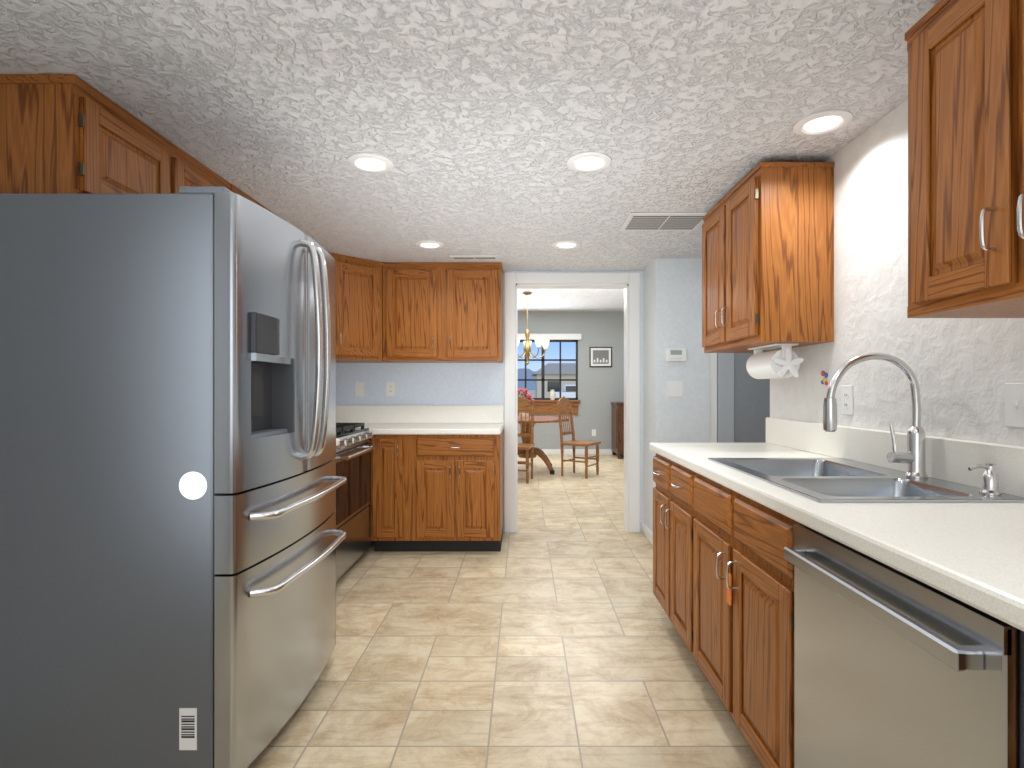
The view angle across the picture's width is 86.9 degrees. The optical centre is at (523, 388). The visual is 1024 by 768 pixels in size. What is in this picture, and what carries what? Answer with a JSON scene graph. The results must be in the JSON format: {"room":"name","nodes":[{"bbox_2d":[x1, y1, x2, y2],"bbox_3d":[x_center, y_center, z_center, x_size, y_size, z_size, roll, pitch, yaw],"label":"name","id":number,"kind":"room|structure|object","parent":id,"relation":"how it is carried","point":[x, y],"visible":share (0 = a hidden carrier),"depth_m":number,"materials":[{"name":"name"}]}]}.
{"room":"kitchen","nodes":[
{"label":"kitchen","id":0,"kind":"room"},
{"bbox_2d":[0,0,939,270],"bbox_3d":[0.380,-1.030,1.405,4.440,0.080,6.250,0,0,0],"label":"ceiling","id":1,"kind":"structure","parent":0,"point":[478,122],"depth_m":1.83,"materials":[{"name":"white paint"}]},
{"bbox_2d":[0,74,230,193],"bbox_3d":[-1.556,-0.794,2.150,0.322,0.388,0.908,0,0,0],"label":"upper cabinet","id":2,"kind":"object","parent":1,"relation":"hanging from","point":[67,134],"visible":0.54,"depth_m":1.72,"materials":[{"name":"brown wood"}]},
{"bbox_2d":[347,153,393,172],"bbox_3d":[-0.670,-0.985,2.364,0.196,0.010,0.196,0,0,0],"label":"recessed light","id":3,"kind":"object","parent":1,"relation":"in","point":[370,162],"visible":1,"depth_m":2.35,"materials":[{"name":"white"}]},
{"bbox_2d":[415,241,443,248],"bbox_3d":[-0.644,-0.985,3.700,0.196,0.010,0.196,0,0,0],"label":"recessed light","id":4,"kind":"object","parent":1,"relation":"in","point":[429,244],"visible":1,"depth_m":3.69,"materials":[{"name":"white"}]},
{"bbox_2d":[450,255,498,259],"bbox_3d":[-0.370,-0.984,4.050,0.360,0.010,0.110,0,0,0],"label":"ceiling vent","id":5,"kind":"object","parent":1,"relation":"in","point":[474,257],"visible":1,"depth_m":4.03,"materials":[{"name":"white metal"}]},
{"bbox_2d":[552,241,579,248],"bbox_3d":[0.288,-0.985,3.700,0.196,0.010,0.196,0,0,0],"label":"recessed light","id":6,"kind":"object","parent":1,"relation":"in","point":[566,244],"visible":0.98,"depth_m":3.69,"materials":[{"name":"white"}]},
{"bbox_2d":[566,152,611,171],"bbox_3d":[0.283,-0.985,2.354,0.196,0.010,0.196,0,0,0],"label":"recessed light","id":7,"kind":"object","parent":1,"relation":"in","point":[590,161],"visible":1,"depth_m":2.34,"materials":[{"name":"white"}]},
{"bbox_2d":[620,212,707,230],"bbox_3d":[0.826,-0.984,3.190,0.460,0.010,0.330,0,0,0],"label":"ceiling vent","id":8,"kind":"object","parent":1,"relation":"in","point":[663,221],"visible":0.96,"depth_m":3.16,"materials":[{"name":"white metal"}]},
{"bbox_2d":[793,109,852,135],"bbox_3d":[1.110,-0.985,2.010,0.196,0.010,0.196,0,0,0],"label":"recessed light","id":9,"kind":"object","parent":1,"relation":"in","point":[824,122],"visible":0.98,"depth_m":2.00,"materials":[{"name":"white"}]},
{"bbox_2d":[336,271,642,531],"bbox_3d":[-0.710,-0.160,4.590,3.420,2.720,0.120,0,0,0],"label":"wall","id":10,"kind":"structure","parent":0,"point":[449,383],"depth_m":4.53,"materials":[{"name":"paint"}]},
{"bbox_2d":[355,382,363,395],"bbox_3d":[-1.376,0.000,4.523,0.075,0.118,0.013,0,0,0],"label":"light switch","id":11,"kind":"object","parent":10,"relation":"attached to","point":[359,388],"visible":1,"depth_m":4.52,"materials":[{"name":"white plastic"}]},
{"bbox_2d":[386,382,394,395],"bbox_3d":[-1.116,0.000,4.525,0.075,0.118,0.008,0,0,0],"label":"outlet","id":12,"kind":"object","parent":10,"relation":"attached to","point":[390,388],"visible":1,"depth_m":4.52,"materials":[{"name":"white plastic"}]},
{"bbox_2d":[336,405,502,420],"bbox_3d":[-0.943,0.211,4.518,1.548,0.150,0.019,0,0,0],"label":"backsplash","id":13,"kind":"structure","parent":10,"relation":"attached to","point":[343,412],"depth_m":4.51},
{"bbox_2d":[383,262,502,362],"bbox_3d":[-0.639,-0.604,4.347,0.933,0.768,0.360,0,0,0],"label":"upper cabinet","id":14,"kind":"object","parent":10,"relation":"attached to","point":[442,312],"visible":0.98,"depth_m":4.20,"materials":[{"name":"brown wood"}]},
{"bbox_2d":[504,272,639,532],"bbox_3d":[0.403,0.113,4.595,1.135,2.175,0.166,0,0,0],"label":"door frame","id":15,"kind":"structure","parent":10,"relation":"attached to","point":[627,282],"depth_m":4.51,"materials":[{"name":"white"}]},
{"bbox_2d":[247,455,763,767],"bbox_3d":[0.090,1.230,4.160,5.020,0.060,11.720,0,0,0],"label":"floor","id":16,"kind":"structure","parent":0,"point":[547,636],"depth_m":2.38,"materials":[{"name":"tile"}]},
{"bbox_2d":[0,186,346,767],"bbox_3d":[-1.208,0.308,1.974,0.977,1.784,0.852,0,0,0],"label":"refrigerator","id":17,"kind":"object","parent":16,"relation":"on","point":[171,482],"visible":1,"depth_m":1.55,"materials":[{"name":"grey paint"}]},
{"bbox_2d":[336,423,379,580],"bbox_3d":[-1.373,0.721,3.526,0.681,0.958,0.754,0,0,0],"label":"gas range","id":18,"kind":"object","parent":16,"relation":"on","point":[354,448],"visible":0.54,"depth_m":3.50,"materials":[{"name":"grey paint"}]},
{"bbox_2d":[367,437,410,550],"bbox_3d":[-0.967,0.762,4.212,0.280,0.876,0.631,0,0,0],"label":"base cabinet","id":19,"kind":"object","parent":16,"relation":"on","point":[390,504],"depth_m":3.90,"materials":[{"name":"brown wood"}]},
{"bbox_2d":[411,425,503,550],"bbox_3d":[-0.499,0.762,4.212,0.656,0.876,0.631,0,0,0],"label":"base cabinet","id":20,"kind":"object","parent":16,"relation":"on","point":[437,477],"depth_m":3.90,"materials":[{"name":"brown wood"}]},
{"bbox_2d":[336,421,502,436],"bbox_3d":[-0.942,0.307,4.204,1.550,0.042,0.647,0,0,0],"label":"countertop","id":21,"kind":"structure","parent":20,"relation":"on","point":[378,428],"depth_m":3.92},
{"bbox_2d":[518,397,534,483],"bbox_3d":[-0.098,0.653,7.111,0.430,1.095,0.506,0,0,10],"label":"dining chair","id":22,"kind":"object","parent":16,"relation":"on","point":[525,406],"visible":0.46,"depth_m":7.25,"materials":[{"name":"brown wood"}]},
{"bbox_2d":[518,416,567,473],"bbox_3d":[0.050,0.814,7.950,1.230,0.772,1.230,0,0,0],"label":"round dining table","id":23,"kind":"object","parent":16,"relation":"on","point":[540,453],"visible":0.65,"depth_m":7.82,"materials":[{"name":"brown wood"}]},
{"bbox_2d":[518,388,534,417],"bbox_3d":[0.005,0.205,7.969,0.324,0.445,0.262,0,0,0],"label":"flowers","id":24,"kind":"object","parent":23,"relation":"on","point":[526,394],"visible":0.33,"depth_m":7.92,"materials":[{"name":"pink plant"}]},
{"bbox_2d":[556,396,600,478],"bbox_3d":[0.756,0.653,7.509,0.506,1.095,0.430,0,0,32],"label":"dining chair","id":25,"kind":"object","parent":16,"relation":"on","point":[564,404],"visible":1,"depth_m":7.53,"materials":[{"name":"brown wood"}]},
{"bbox_2d":[610,402,623,458],"bbox_3d":[2.020,0.718,9.550,0.880,0.965,0.660,0,0,0],"label":"sideboard","id":26,"kind":"object","parent":16,"relation":"on","point":[618,428],"visible":0.31,"depth_m":9.25,"materials":[{"name":"brown wood"}]},
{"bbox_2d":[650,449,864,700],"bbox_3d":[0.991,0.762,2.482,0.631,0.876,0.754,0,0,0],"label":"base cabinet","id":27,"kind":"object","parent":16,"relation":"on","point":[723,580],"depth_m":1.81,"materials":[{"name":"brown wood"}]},
{"bbox_2d":[649,441,1023,616],"bbox_3d":[0.993,0.304,1.143,0.627,0.038,3.484,0,0,0],"label":"countertop","id":28,"kind":"structure","parent":27,"relation":"on","point":[973,552],"depth_m":1.12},
{"bbox_2d":[708,458,1023,501],"bbox_3d":[1.014,0.378,1.775,0.538,0.198,0.830,0,0,0],"label":"stainless steel sink","id":29,"kind":"object","parent":28,"relation":"in","point":[831,480],"visible":0.5,"depth_m":1.69,"materials":[{"name":"grey metal"}]},
{"bbox_2d":[968,463,1001,495],"bbox_3d":[1.221,0.237,1.435,0.080,0.082,0.046,0,0,0],"label":"soap dispenser","id":30,"kind":"object","parent":29,"relation":"on","point":[990,481],"visible":1,"depth_m":1.43,"materials":[{"name":"silver metal"}]},
{"bbox_2d":[823,353,927,478],"bbox_3d":[1.109,0.082,1.709,0.324,0.394,0.062,0,0,0],"label":"pull-down faucet","id":31,"kind":"object","parent":28,"relation":"on","point":[913,457],"visible":1,"depth_m":1.70,"materials":[{"name":"silver metal"}]},
{"bbox_2d":[784,522,1023,767],"bbox_3d":[0.955,0.767,1.056,0.644,0.866,0.598,0,0,0],"label":"dishwasher","id":32,"kind":"object","parent":16,"relation":"on","point":[894,668],"visible":0.94,"depth_m":0.98,"materials":[{"name":"grey paint"}]},
{"bbox_2d":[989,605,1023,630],"bbox_3d":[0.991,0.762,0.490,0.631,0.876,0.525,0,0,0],"label":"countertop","id":33,"kind":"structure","parent":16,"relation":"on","point":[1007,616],"depth_m":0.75,"materials":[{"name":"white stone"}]},
{"bbox_2d":[518,289,623,310],"bbox_3d":[0.090,-1.470,7.335,5.020,0.100,5.370,0,0,0],"label":"ceiling","id":34,"kind":"structure","parent":0,"point":[575,299],"depth_m":8.67,"materials":[{"name":"white paint"}]},
{"bbox_2d":[518,292,548,364],"bbox_3d":[0.051,-0.885,7.976,0.656,1.070,0.633,0,0,0],"label":"brass chandelier","id":35,"kind":"object","parent":34,"relation":"hanging from","point":[539,342],"visible":0.88,"depth_m":7.93,"materials":[{"name":"brown metal"}]},
{"bbox_2d":[518,311,623,448],"bbox_3d":[0.675,-0.110,9.960,3.850,2.620,0.120,0,0,0],"label":"wall","id":36,"kind":"structure","parent":0,"point":[600,389],"depth_m":9.90,"materials":[{"name":"grey paint"}]},
{"bbox_2d":[518,334,581,414],"bbox_3d":[-0.130,-0.270,9.905,2.360,1.480,0.150,0,0,0],"label":"dining window","id":37,"kind":"structure","parent":36,"relation":"in","point":[543,405],"depth_m":9.87,"materials":[{"name":"brown wood"}]},
{"bbox_2d":[549,390,555,399],"bbox_3d":[0.520,0.105,9.865,0.120,0.190,0.120,0,0,0],"label":"vase","id":38,"kind":"object","parent":37,"relation":"on","point":[552,395],"depth_m":9.82,"materials":[{"name":"beige ceramic"}]},
{"bbox_2d":[541,449,623,454],"bbox_3d":[0.030,1.150,9.893,4.900,0.100,0.014,0,0,0],"label":"baseboard","id":39,"kind":"structure","parent":36,"relation":"attached to","point":[577,451],"depth_m":9.89,"materials":[{"name":"white wood"}]},
{"bbox_2d":[590,347,611,366],"bbox_3d":[1.405,-0.585,9.888,0.410,0.370,0.022,0,0,0],"label":"framed picture","id":40,"kind":"object","parent":36,"relation":"attached to","point":[600,356],"visible":1,"depth_m":9.88,"materials":[{"name":"black"}]},
{"bbox_2d":[643,259,709,532],"bbox_3d":[1.205,-0.160,4.375,0.410,2.720,0.550,0,0,0],"label":"wall","id":41,"kind":"structure","parent":0,"point":[672,303],"depth_m":4.10,"materials":[{"name":"white paint"}]},
{"bbox_2d":[642,522,652,544],"bbox_3d":[1.198,1.157,4.308,0.424,0.085,0.444,0,0,0],"label":"baseboard","id":42,"kind":"structure","parent":41,"relation":"attached to","point":[647,532],"depth_m":4.31,"materials":[{"name":"white wood"}]},
{"bbox_2d":[667,381,682,396],"bbox_3d":[1.145,0.000,4.093,0.118,0.118,0.013,0,0,0],"label":"light switch","id":43,"kind":"object","parent":41,"relation":"attached to","point":[674,388],"visible":1,"depth_m":4.09,"materials":[{"name":"white plastic"}]},
{"bbox_2d":[667,348,686,361],"bbox_3d":[1.155,-0.258,4.086,0.150,0.100,0.027,0,0,0],"label":"thermostat","id":44,"kind":"object","parent":41,"relation":"attached to","point":[676,354],"visible":1,"depth_m":4.07,"materials":[{"name":"white plastic"}]},
{"bbox_2d":[734,353,769,442],"bbox_3d":[2.005,-0.160,4.390,1.190,2.720,0.520,0,0,0],"label":"wall","id":45,"kind":"structure","parent":0,"point":[751,404],"depth_m":4.13,"materials":[{"name":"paint"}]},
{"bbox_2d":[710,353,716,442],"bbox_3d":[1.905,0.135,4.120,0.990,2.130,0.017,0,0,0],"label":"door frame","id":46,"kind":"structure","parent":45,"relation":"attached to","point":[713,397],"depth_m":4.11,"materials":[{"name":"white"}]},
{"bbox_2d":[717,353,733,442],"bbox_3d":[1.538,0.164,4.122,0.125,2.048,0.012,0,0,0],"label":"hall door","id":47,"kind":"structure","parent":45,"relation":"in","point":[725,397],"depth_m":4.12,"materials":[{"name":"grey paint"}]},
{"bbox_2d":[770,99,1023,446],"bbox_3d":[1.370,0.105,0.640,0.120,2.190,4.480,0,0,0],"label":"wall","id":48,"kind":"structure","parent":0,"point":[964,370],"depth_m":1.94,"materials":[{"name":"paint"}]},
{"bbox_2d":[702,162,833,352],"bbox_3d":[1.127,-0.578,2.640,0.360,0.755,0.728,0,0,0],"label":"upper cabinet","id":49,"kind":"object","parent":48,"relation":"attached to","point":[767,253],"visible":1,"depth_m":2.28,"materials":[{"name":"brown wood"}]},
{"bbox_2d":[746,343,803,378],"bbox_3d":[1.150,-0.124,2.502,0.133,0.151,0.316,0,0,0],"label":"paper towel holder","id":50,"kind":"object","parent":49,"relation":"attached to","point":[785,361],"visible":1,"depth_m":2.38,"materials":[{"name":"white paper"}]},
{"bbox_2d":[821,371,827,384],"bbox_3d":[1.307,-0.048,2.350,0.005,0.064,0.047,0,0,0],"label":"decor","id":51,"kind":"object","parent":48,"relation":"attached to","point":[824,379],"visible":1,"depth_m":2.35,"materials":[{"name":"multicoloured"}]},
{"bbox_2d":[841,385,852,414],"bbox_3d":[1.305,0.045,2.185,0.008,0.118,0.075,0,0,0],"label":"outlet","id":52,"kind":"object","parent":48,"relation":"attached to","point":[846,400],"visible":1,"depth_m":2.18,"materials":[{"name":"white plastic"}]},
{"bbox_2d":[766,417,1023,496],"bbox_3d":[1.297,0.218,1.143,0.019,0.134,3.484,0,0,0],"label":"backsplash","id":53,"kind":"structure","parent":48,"relation":"attached to","point":[947,459],"depth_m":1.82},
{"bbox_2d":[905,0,1023,317],"bbox_3d":[1.127,-0.557,1.080,0.360,0.745,0.668,0,0,0],"label":"upper cabinet","id":54,"kind":"object","parent":48,"relation":"attached to","point":[965,158],"visible":1,"depth_m":1.21,"materials":[{"name":"brown wood"}]},
{"bbox_2d":[1004,383,1023,427],"bbox_3d":[1.303,0.043,1.430,0.013,0.118,0.075,0,0,0],"label":"light switch","id":55,"kind":"object","parent":48,"relation":"attached to","point":[1013,404],"visible":1,"depth_m":1.44,"materials":[{"name":"white plastic"}]},
{"bbox_3d":[-1.780,0.105,1.415,0.120,2.190,6.230,0,0,0],"label":"wall","id":56,"kind":"structure","parent":0,"visible":0},
{"bbox_2d":[230,184,275,214],"bbox_3d":[-1.553,-0.604,3.079,0.327,0.768,0.947,0,0,0],"label":"upper cabinet","id":57,"kind":"object","parent":56,"relation":"attached to","point":[235,189],"depth_m":2.71,"materials":[{"name":"brown wood"}]},
{"bbox_2d":[330,253,390,362],"bbox_3d":[-1.403,-0.604,4.213,0.628,0.768,0.628,0,0,0],"label":"upper cabinet","id":58,"kind":"object","parent":56,"relation":"attached to","point":[359,310],"visible":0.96,"depth_m":4.07,"materials":[{"name":"brown wood"}]},
{"label":"outside","id":59,"kind":"structure","parent":0,"visible":0},
{"bbox_2d":[518,390,534,397],"bbox_3d":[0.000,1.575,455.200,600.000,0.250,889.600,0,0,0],"label":"ground","id":60,"kind":"structure","parent":59,"point":[532,392],"depth_m":174.85,"materials":[{"name":"beige"}]},
{"bbox_2d":[532,363,575,397],"bbox_3d":[7.250,-0.850,67.000,12.500,4.700,11.000,0,0,0],"label":"house","id":61,"kind":"structure","parent":60,"relation":"on","point":[568,370],"depth_m":62.00,"materials":[{"name":"beige paint"}]},
{"bbox_2d":[555,385,575,397],"bbox_3d":[4.700,0.565,44.925,4.600,1.830,1.890,0,0,0],"label":"suv","id":62,"kind":"object","parent":60,"relation":"on","point":[569,391],"visible":0.08,"depth_m":44.02,"materials":[{"name":"white paint"}]},
{"bbox_2d":[518,368,535,389],"bbox_3d":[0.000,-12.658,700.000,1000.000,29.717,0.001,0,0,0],"label":"mountains","id":63,"kind":"structure","parent":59,"point":[530,385],"depth_m":700.00,"materials":[{"name":"blue"}]},
{"bbox_2d":[518,342,575,370],"bbox_3d":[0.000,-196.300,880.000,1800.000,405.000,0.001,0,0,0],"label":"sky","id":64,"kind":"structure","parent":59,"point":[568,350],"depth_m":880.00,"materials":[{"name":"blue"}]}
]}

